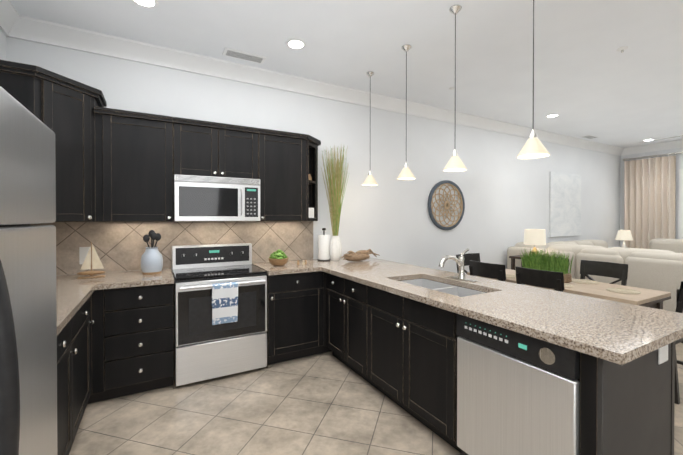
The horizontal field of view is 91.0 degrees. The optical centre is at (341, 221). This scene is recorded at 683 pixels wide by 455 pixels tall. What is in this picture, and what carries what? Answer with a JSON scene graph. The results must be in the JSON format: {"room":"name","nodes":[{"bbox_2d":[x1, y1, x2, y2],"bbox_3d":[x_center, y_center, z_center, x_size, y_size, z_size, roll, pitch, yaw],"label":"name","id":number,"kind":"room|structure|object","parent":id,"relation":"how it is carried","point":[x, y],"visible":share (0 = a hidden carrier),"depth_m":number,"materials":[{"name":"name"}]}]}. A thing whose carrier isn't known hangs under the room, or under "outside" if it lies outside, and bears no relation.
{"room":"kitchen","nodes":[
{"label":"kitchen","id":0,"kind":"room"},
{"bbox_2d":[0,29,7,60],"bbox_3d":[-2.083,-0.115,1.498,0.120,3.000,2.680,0,1,-29],"label":"wall","id":1,"kind":"structure","parent":0,"point":[3,39],"depth_m":2.64,"materials":[{"name":"paint"}]},
{"bbox_2d":[0,0,23,35],"bbox_3d":[-1.953,-1.542,1.491,0.110,0.145,2.560,0,1,-29],"label":"crown molding","id":2,"kind":"structure","parent":1,"relation":"attached to","point":[14,24],"depth_m":2.59,"materials":[{"name":"paint"}]},
{"bbox_2d":[0,60,106,221],"bbox_3d":[-2.232,-0.526,2.567,0.657,1.063,0.657,0,1,-29],"label":"upper cabinet","id":3,"kind":"object","parent":1,"relation":"attached to","point":[61,107],"visible":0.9,"depth_m":2.50,"materials":[{"name":"black wood"}]},
{"bbox_2d":[8,37,619,275],"bbox_3d":[1.864,-0.144,5.302,10.720,3.000,0.120,0,1,-29],"label":"wall","id":4,"kind":"structure","parent":0,"point":[503,187],"depth_m":4.60,"materials":[{"name":"paint"}]},
{"bbox_2d":[94,106,172,221],"bbox_3d":[-1.813,-0.460,2.972,0.565,0.923,0.357,0,1,-29],"label":"upper cabinet","id":5,"kind":"object","parent":4,"relation":"attached to","point":[133,166],"visible":1,"depth_m":2.84,"materials":[{"name":"black wood"}]},
{"bbox_2d":[31,221,312,275],"bbox_3d":[-1.508,0.227,3.349,2.680,0.456,0.008,0,1,-29],"label":"tile backsplash","id":6,"kind":"structure","parent":4,"relation":"attached to","point":[119,246],"depth_m":3.24,"materials":[{"name":"beige tile"}]},
{"bbox_2d":[79,247,90,263],"bbox_3d":[-2.240,0.299,2.933,0.080,0.150,0.006,0,1,-29],"label":"electrical outlet plate","id":7,"kind":"object","parent":6,"relation":"attached to","point":[83,252],"visible":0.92,"depth_m":2.92,"materials":[{"name":"white plastic"}]},
{"bbox_2d":[173,117,258,178],"bbox_3d":[-1.232,-0.669,3.295,0.762,0.510,0.357,0,1,-29],"label":"upper cabinet","id":8,"kind":"object","parent":4,"relation":"attached to","point":[207,148],"visible":0.79,"depth_m":3.14,"materials":[{"name":"black wood"}]},
{"bbox_2d":[173,174,259,220],"bbox_3d":[-1.211,-0.207,3.260,0.756,0.409,0.444,0,1,-29],"label":"microwave","id":9,"kind":"object","parent":8,"relation":"attached to","point":[202,198],"visible":1,"depth_m":3.08,"materials":[{"name":"silver plastic"}]},
{"bbox_2d":[258,128,320,220],"bbox_3d":[-0.563,-0.465,3.670,0.767,0.923,0.357,0,1,-29],"label":"upper cabinet","id":10,"kind":"object","parent":4,"relation":"attached to","point":[288,169],"visible":0.96,"depth_m":3.51,"materials":[{"name":"black wood"}]},
{"bbox_2d":[3,16,623,155],"bbox_3d":[1.920,-1.571,5.191,10.480,0.145,0.110,0,1,-29],"label":"crown molding","id":11,"kind":"structure","parent":4,"relation":"attached to","point":[35,30],"depth_m":3.57,"materials":[{"name":"paint"}]},
{"bbox_2d":[428,180,464,229],"bbox_3d":[1.589,-0.242,5.057,0.750,0.750,0.034,0,1,-29],"label":"decor","id":12,"kind":"object","parent":4,"relation":"attached to","point":[446,204],"visible":0.96,"depth_m":5.04,"materials":[{"name":"brown wood"}]},
{"bbox_2d":[549,172,580,236],"bbox_3d":[4.437,-0.325,6.642,1.080,1.240,0.038,0,1,-29],"label":"picture","id":13,"kind":"object","parent":4,"relation":"attached to","point":[564,204],"visible":1,"depth_m":6.59},
{"bbox_2d":[10,0,682,147],"bbox_3d":[2.619,-1.667,1.761,12.840,0.100,7.020,0,1,-29],"label":"ceiling","id":14,"kind":"structure","parent":0,"point":[589,79],"depth_m":3.12,"materials":[{"name":"paint"}]},
{"bbox_2d":[131,0,158,8],"bbox_3d":[-1.446,-1.618,2.460,0.189,0.007,0.189,0,1,-35],"label":"recessed light","id":15,"kind":"object","parent":14,"relation":"in","point":[150,4],"depth_m":2.49,"materials":[{"name":"white"}]},
{"bbox_2d":[222,47,266,63],"bbox_3d":[-0.951,-1.622,3.297,0.400,0.013,0.150,0,1,-29],"label":"ceiling vent","id":16,"kind":"object","parent":14,"relation":"in","point":[233,53],"visible":1,"depth_m":3.28,"materials":[{"name":"metal"}]},
{"bbox_2d":[286,38,305,49],"bbox_3d":[-0.418,-1.623,3.079,0.189,0.007,0.189,0,0,25],"label":"recessed light","id":17,"kind":"object","parent":14,"relation":"in","point":[296,44],"depth_m":3.07,"materials":[{"name":"white"}]},
{"bbox_2d":[362,71,377,185],"bbox_3d":[0.316,-1.016,3.699,0.174,1.230,0.174,0,1,-29],"label":"pendant light","id":18,"kind":"object","parent":14,"relation":"hanging from","point":[370,180],"visible":1,"depth_m":3.67,"materials":[{"name":"white glass"}]},
{"bbox_2d":[397,44,415,179],"bbox_3d":[0.605,-1.012,3.139,0.174,1.230,0.174,0,1,-29],"label":"pendant light","id":19,"kind":"object","parent":14,"relation":"hanging from","point":[406,173],"visible":1,"depth_m":3.12,"materials":[{"name":"white glass"}]},
{"bbox_2d":[443,5,466,171],"bbox_3d":[0.868,-1.007,2.564,0.174,1.230,0.174,0,1,-29],"label":"pendant light","id":20,"kind":"object","parent":14,"relation":"hanging from","point":[455,163],"visible":1,"depth_m":2.55,"materials":[{"name":"white glass"}]},
{"bbox_2d":[517,0,549,158],"bbox_3d":[1.140,-1.003,1.995,0.174,1.230,0.174,0,1,-29],"label":"pendant light","id":21,"kind":"object","parent":14,"relation":"hanging from","point":[533,147],"visible":1,"depth_m":1.98,"materials":[{"name":"white glass"}]},
{"bbox_2d":[545,114,559,117],"bbox_3d":[3.278,-1.640,5.220,0.189,0.007,0.189,0,1,-38],"label":"recessed light","id":22,"kind":"object","parent":14,"relation":"in","point":[551,115],"depth_m":5.20,"materials":[{"name":"white"}]},
{"bbox_2d":[580,135,598,138],"bbox_3d":[4.832,-1.648,6.543,0.408,0.011,0.161,0,1,-29],"label":"ceiling vent","id":23,"kind":"object","parent":14,"relation":"in","point":[589,136],"depth_m":6.56,"materials":[{"name":"metal"}]},
{"bbox_2d":[617,46,627,52],"bbox_3d":[2.641,-1.607,3.159,0.084,0.039,0.084,0,1,-35],"label":"smoke detector","id":24,"kind":"object","parent":14,"relation":"attached to","point":[622,49],"depth_m":3.15,"materials":[{"name":"white plastic"}]},
{"bbox_2d":[642,135,682,142],"bbox_3d":[6.388,-1.650,6.708,0.115,0.011,0.630,0,1,-29],"label":"ceiling vent","id":25,"kind":"object","parent":14,"relation":"in","point":[680,135],"depth_m":6.68,"materials":[{"name":"metal"}]},
{"bbox_2d":[69,342,682,454],"bbox_3d":[2.619,1.433,1.785,12.840,0.100,7.020,0,1,-29],"label":"floor","id":26,"kind":"structure","parent":0,"point":[327,403],"depth_m":2.34,"materials":[{"name":"tile"}]},
{"bbox_2d":[0,86,56,454],"bbox_3d":[-1.235,0.515,0.903,0.737,1.750,0.764,0,1,-29],"label":"refrigerator","id":27,"kind":"object","parent":26,"relation":"on","point":[28,366],"visible":1,"depth_m":1.05,"materials":[{"name":"silver metal"}]},
{"bbox_2d":[57,297,94,454],"bbox_3d":[-1.783,0.946,1.763,0.647,0.875,1.244,0,1,-29],"label":"base cabinet","id":28,"kind":"object","parent":26,"relation":"on","point":[73,366],"visible":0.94,"depth_m":1.91,"materials":[{"name":"black wood"}]},
{"bbox_2d":[87,289,106,403],"bbox_3d":[-2.224,0.939,2.606,0.697,0.876,0.617,0,1,-29],"label":"base cabinet","id":29,"kind":"object","parent":26,"relation":"on","point":[98,299],"depth_m":2.50,"materials":[{"name":"black wood"}]},
{"bbox_2d":[56,272,107,335],"bbox_3d":[-1.930,0.486,2.038,0.660,0.039,1.874,0,1,-29],"label":"countertop","id":30,"kind":"structure","parent":29,"relation":"on","point":[72,292],"depth_m":2.19,"materials":[{"name":"beige stone"}]},
{"bbox_2d":[77,242,104,278],"bbox_3d":[-2.040,0.315,2.739,0.192,0.290,0.056,0,1,-29],"label":"sailboat model","id":31,"kind":"object","parent":30,"relation":"on","point":[92,261],"visible":1,"depth_m":2.74},
{"bbox_2d":[107,284,173,399],"bbox_3d":[-1.750,0.937,2.870,0.545,0.876,0.617,0,1,-29],"label":"base cabinet","id":32,"kind":"object","parent":26,"relation":"on","point":[131,340],"depth_m":2.62,"materials":[{"name":"black wood"}]},
{"bbox_2d":[100,268,173,289],"bbox_3d":[-1.723,0.479,2.859,0.503,0.039,0.639,0,1,-29],"label":"countertop","id":33,"kind":"structure","parent":32,"relation":"on","point":[123,279],"depth_m":2.67,"materials":[{"name":"beige stone"}]},
{"bbox_2d":[141,230,162,274],"bbox_3d":[-1.665,0.267,2.948,0.172,0.384,0.172,0,1,-29],"label":"utensil crock","id":34,"kind":"object","parent":33,"relation":"on","point":[151,260],"visible":1,"depth_m":2.90,"materials":[{"name":"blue ceramic"}]},
{"bbox_2d":[172,243,266,386],"bbox_3d":[-1.150,0.795,3.149,0.758,1.115,0.690,0,1,-29],"label":"range","id":35,"kind":"object","parent":26,"relation":"on","point":[220,310],"visible":1,"depth_m":2.92,"materials":[{"name":"silver metal"}]},
{"bbox_2d":[266,271,326,367],"bbox_3d":[-0.582,0.932,3.522,0.579,0.876,0.617,0,1,-29],"label":"base cabinet","id":36,"kind":"object","parent":26,"relation":"on","point":[296,302],"depth_m":3.26,"materials":[{"name":"black wood"}]},
{"bbox_2d":[252,260,319,274],"bbox_3d":[-0.592,0.474,3.477,0.519,0.039,0.677,0,1,-29],"label":"countertop","id":37,"kind":"structure","parent":36,"relation":"on","point":[291,267],"depth_m":3.32,"materials":[{"name":"beige stone"}]},
{"bbox_2d":[268,249,288,265],"bbox_3d":[-0.649,0.372,3.469,0.210,0.165,0.210,0,1,-29],"label":"bowl","id":38,"kind":"object","parent":37,"relation":"on","point":[279,257],"visible":1,"depth_m":3.40,"materials":[{"name":"brown wood"}]},
{"bbox_2d":[300,257,682,364],"bbox_3d":[0.632,0.480,2.769,0.905,0.039,3.107,0,1,-29],"label":"countertop","id":39,"kind":"structure","parent":36,"relation":"on","point":[620,333],"depth_m":1.82,"materials":[{"name":"beige stone"}]},
{"bbox_2d":[321,146,348,260],"bbox_3d":[-0.074,-0.218,3.906,0.346,1.338,0.257,0,1,-29],"label":"vase","id":40,"kind":"object","parent":39,"relation":"on","point":[335,172],"visible":1,"depth_m":3.87,"materials":[{"name":"white ceramic"}]},
{"bbox_2d":[401,279,484,296],"bbox_3d":[0.724,0.605,2.508,0.388,0.203,0.768,0,1,-29],"label":"sink","id":41,"kind":"object","parent":39,"relation":"in","point":[446,288],"visible":0.08,"depth_m":2.59,"materials":[{"name":"silver metal"}]},
{"bbox_2d":[439,248,476,281],"bbox_3d":[0.883,0.339,2.629,0.320,0.244,0.260,0,1,-29],"label":"faucet","id":42,"kind":"object","parent":39,"relation":"on","point":[460,260],"visible":1,"depth_m":2.65,"materials":[{"name":"silver metal"}]},
{"bbox_2d":[326,273,436,382],"bbox_3d":[0.325,0.935,3.195,0.670,0.876,0.835,0,1,-29],"label":"base cabinet","id":43,"kind":"object","parent":26,"relation":"on","point":[349,304],"depth_m":2.92,"materials":[{"name":"black wood"}]},
{"bbox_2d":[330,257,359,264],"bbox_3d":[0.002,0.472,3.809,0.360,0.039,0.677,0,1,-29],"label":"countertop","id":44,"kind":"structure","parent":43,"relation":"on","point":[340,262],"depth_m":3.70,"materials":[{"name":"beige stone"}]},
{"bbox_2d":[317,228,329,260],"bbox_3d":[-0.202,0.263,3.878,0.150,0.376,0.150,0,1,-29],"label":"paper towel holder","id":45,"kind":"object","parent":44,"relation":"on","point":[323,247],"visible":1,"depth_m":3.83,"materials":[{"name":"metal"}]},
{"bbox_2d":[341,249,379,260],"bbox_3d":[0.224,0.388,3.842,0.511,0.128,0.130,0,1,-29],"label":"driftwood decor","id":46,"kind":"object","parent":44,"relation":"on","point":[360,255],"visible":1,"depth_m":3.77,"materials":[{"name":"brown wood"}]},
{"bbox_2d":[370,305,460,452],"bbox_3d":[0.711,1.058,2.504,0.670,0.640,1.000,0,1,-29],"label":"base cabinet","id":47,"kind":"object","parent":26,"relation":"on","point":[401,351],"depth_m":2.19,"materials":[{"name":"black wood"}]},
{"bbox_2d":[456,253,479,273],"bbox_3d":[1.782,0.899,4.268,0.430,0.931,0.520,0,1,-29],"label":"dining chair","id":48,"kind":"object","parent":26,"relation":"on","point":[472,256],"visible":0.1,"depth_m":4.48,"materials":[{"name":"black wood"}]},
{"bbox_2d":[469,260,505,281],"bbox_3d":[1.733,0.904,3.697,0.520,0.931,0.430,0,1,-29],"label":"dining chair","id":49,"kind":"object","parent":26,"relation":"on","point":[491,270],"visible":0.15,"depth_m":3.53,"materials":[{"name":"black wood"}]},
{"bbox_2d":[509,255,523,269],"bbox_3d":[2.897,0.948,5.040,0.340,0.820,0.600,0,1,-29],"label":"side table","id":50,"kind":"object","parent":26,"relation":"on","point":[514,257],"visible":0.21,"depth_m":5.19,"materials":[{"name":"brown wood"}]},
{"bbox_2d":[524,229,545,253],"bbox_3d":[2.897,0.328,5.035,0.290,0.420,0.290,0,1,-29],"label":"table lamp","id":51,"kind":"object","parent":50,"relation":"on","point":[534,237],"visible":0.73,"depth_m":4.92,"materials":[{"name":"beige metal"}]},
{"bbox_2d":[457,314,580,454],"bbox_3d":[1.079,0.947,1.781,0.661,0.872,0.610,0,1,-29],"label":"dishwasher","id":52,"kind":"object","parent":26,"relation":"on","point":[518,393],"visible":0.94,"depth_m":1.58,"materials":[{"name":"silver metal"}]},
{"bbox_2d":[515,266,563,291],"bbox_3d":[2.004,0.908,3.213,0.520,0.931,0.430,0,1,-29],"label":"dining chair","id":53,"kind":"object","parent":26,"relation":"on","point":[543,278],"visible":0.25,"depth_m":3.05,"materials":[{"name":"black wood"}]},
{"bbox_2d":[467,269,670,309],"bbox_3d":[2.210,0.995,3.511,0.670,0.750,1.640,0,1,-29],"label":"dining table","id":54,"kind":"object","parent":26,"relation":"on","point":[650,298],"visible":0.15,"depth_m":2.95,"materials":[{"name":"brown wood"}]},
{"bbox_2d":[506,274,515,277],"bbox_3d":[1.842,0.612,3.756,0.239,0.011,0.239,0,1,34],"label":"placemat","id":55,"kind":"object","parent":54,"relation":"on","point":[507,275],"depth_m":3.72,"materials":[{"name":"beige fabric"}]},
{"bbox_2d":[519,249,572,282],"bbox_3d":[2.170,0.452,3.579,0.179,0.334,0.521,0,1,-29],"label":"grass planter","id":56,"kind":"object","parent":54,"relation":"on","point":[546,262],"visible":0.73,"depth_m":3.52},
{"bbox_2d":[564,283,572,287],"bbox_3d":[2.113,0.616,3.271,0.239,0.011,0.239,0,1,34],"label":"placemat","id":57,"kind":"object","parent":54,"relation":"on","point":[566,285],"depth_m":3.22,"materials":[{"name":"beige fabric"}]},
{"bbox_2d":[571,279,598,283],"bbox_3d":[2.481,0.615,3.431,0.239,0.011,0.239,0,1,34],"label":"placemat","id":58,"kind":"object","parent":54,"relation":"on","point":[583,281],"depth_m":3.42,"materials":[{"name":"beige fabric"}]},
{"bbox_2d":[606,288,640,293],"bbox_3d":[2.506,0.618,2.986,0.239,0.011,0.239,0,1,34],"label":"placemat","id":59,"kind":"object","parent":54,"relation":"on","point":[615,290],"depth_m":2.98,"materials":[{"name":"beige fabric"}]},
{"bbox_2d":[507,240,682,311],"bbox_3d":[4.575,0.850,5.356,2.840,1.010,2.320,0,1,-29],"label":"sectional sofa","id":60,"kind":"object","parent":26,"relation":"on","point":[656,269],"visible":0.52,"depth_m":4.20,"materials":[{"name":"fabric"}]},
{"bbox_2d":[580,260,627,285],"bbox_3d":[2.635,0.905,3.519,0.520,0.931,0.430,0,1,-29],"label":"dining chair","id":61,"kind":"object","parent":26,"relation":"on","point":[619,271],"visible":0.17,"depth_m":3.62,"materials":[{"name":"black wood"}]},
{"bbox_2d":[649,238,682,252],"bbox_3d":[6.258,0.847,6.455,0.890,1.000,0.880,0,1,-29],"label":"recliner armchair","id":62,"kind":"object","parent":26,"relation":"on","point":[675,245],"visible":0.08,"depth_m":6.59,"materials":[{"name":"fabric"}]},
{"bbox_2d":[675,281,682,404],"bbox_3d":[2.618,0.911,2.788,0.430,0.931,0.520,0,1,-29],"label":"dining chair","id":63,"kind":"object","parent":26,"relation":"on","point":[679,308],"visible":0.04,"depth_m":2.53,"materials":[{"name":"black wood"}]},
{"bbox_3d":[6.081,1.031,7.216,0.500,0.620,0.540,0,1,-29],"label":"side table","id":64,"kind":"object","parent":26,"relation":"on","visible":0},
{"bbox_2d":[615,230,632,247],"bbox_3d":[6.076,0.455,7.220,0.300,0.530,0.300,0,1,-29],"label":"table lamp","id":65,"kind":"object","parent":64,"relation":"on","point":[624,235],"visible":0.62,"depth_m":7.14,"materials":[{"name":"white fabric"}]},
{"bbox_2d":[620,148,682,246],"bbox_3d":[8.174,-0.141,4.870,0.120,3.000,6.780,0,1,-29],"label":"wall","id":66,"kind":"structure","parent":0,"point":[679,157],"depth_m":7.32,"materials":[{"name":"paint"}]},
{"bbox_2d":[623,152,682,160],"bbox_3d":[7.462,-1.389,5.878,0.128,0.060,4.150,0,1,-29],"label":"curtain rod","id":67,"kind":"object","parent":66,"relation":"attached to","point":[624,159],"visible":1,"depth_m":7.22,"materials":[{"name":"silver metal"}]},
{"bbox_2d":[624,155,675,248],"bbox_3d":[6.647,-0.025,7.272,0.118,2.670,0.860,0,1,-29],"label":"curtain","id":68,"kind":"object","parent":67,"relation":"hanging from","point":[649,199],"visible":0.58,"depth_m":7.22,"materials":[{"name":"fabric"}]},
{"bbox_2d":[624,140,682,154],"bbox_3d":[8.102,-1.568,4.751,0.110,0.145,6.660,0,1,-29],"label":"crown molding","id":69,"kind":"structure","parent":66,"relation":"attached to","point":[678,143],"depth_m":7.22,"materials":[{"name":"paint"}]},
{"bbox_2d":[678,169,682,238],"bbox_3d":[7.594,0.141,5.866,0.105,2.420,2.480,0,1,-29],"label":"window","id":70,"kind":"structure","parent":66,"relation":"in","point":[680,220],"depth_m":6.89,"materials":[{"name":"glass"}]},
{"bbox_2d":[658,345,667,364],"bbox_3d":[1.493,0.595,1.558,0.100,0.120,0.006,0,1,-29],"label":"electrical outlet plate","id":71,"kind":"object","parent":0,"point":[663,354],"visible":0.56,"depth_m":1.55,"materials":[{"name":"white plastic"}]}
]}

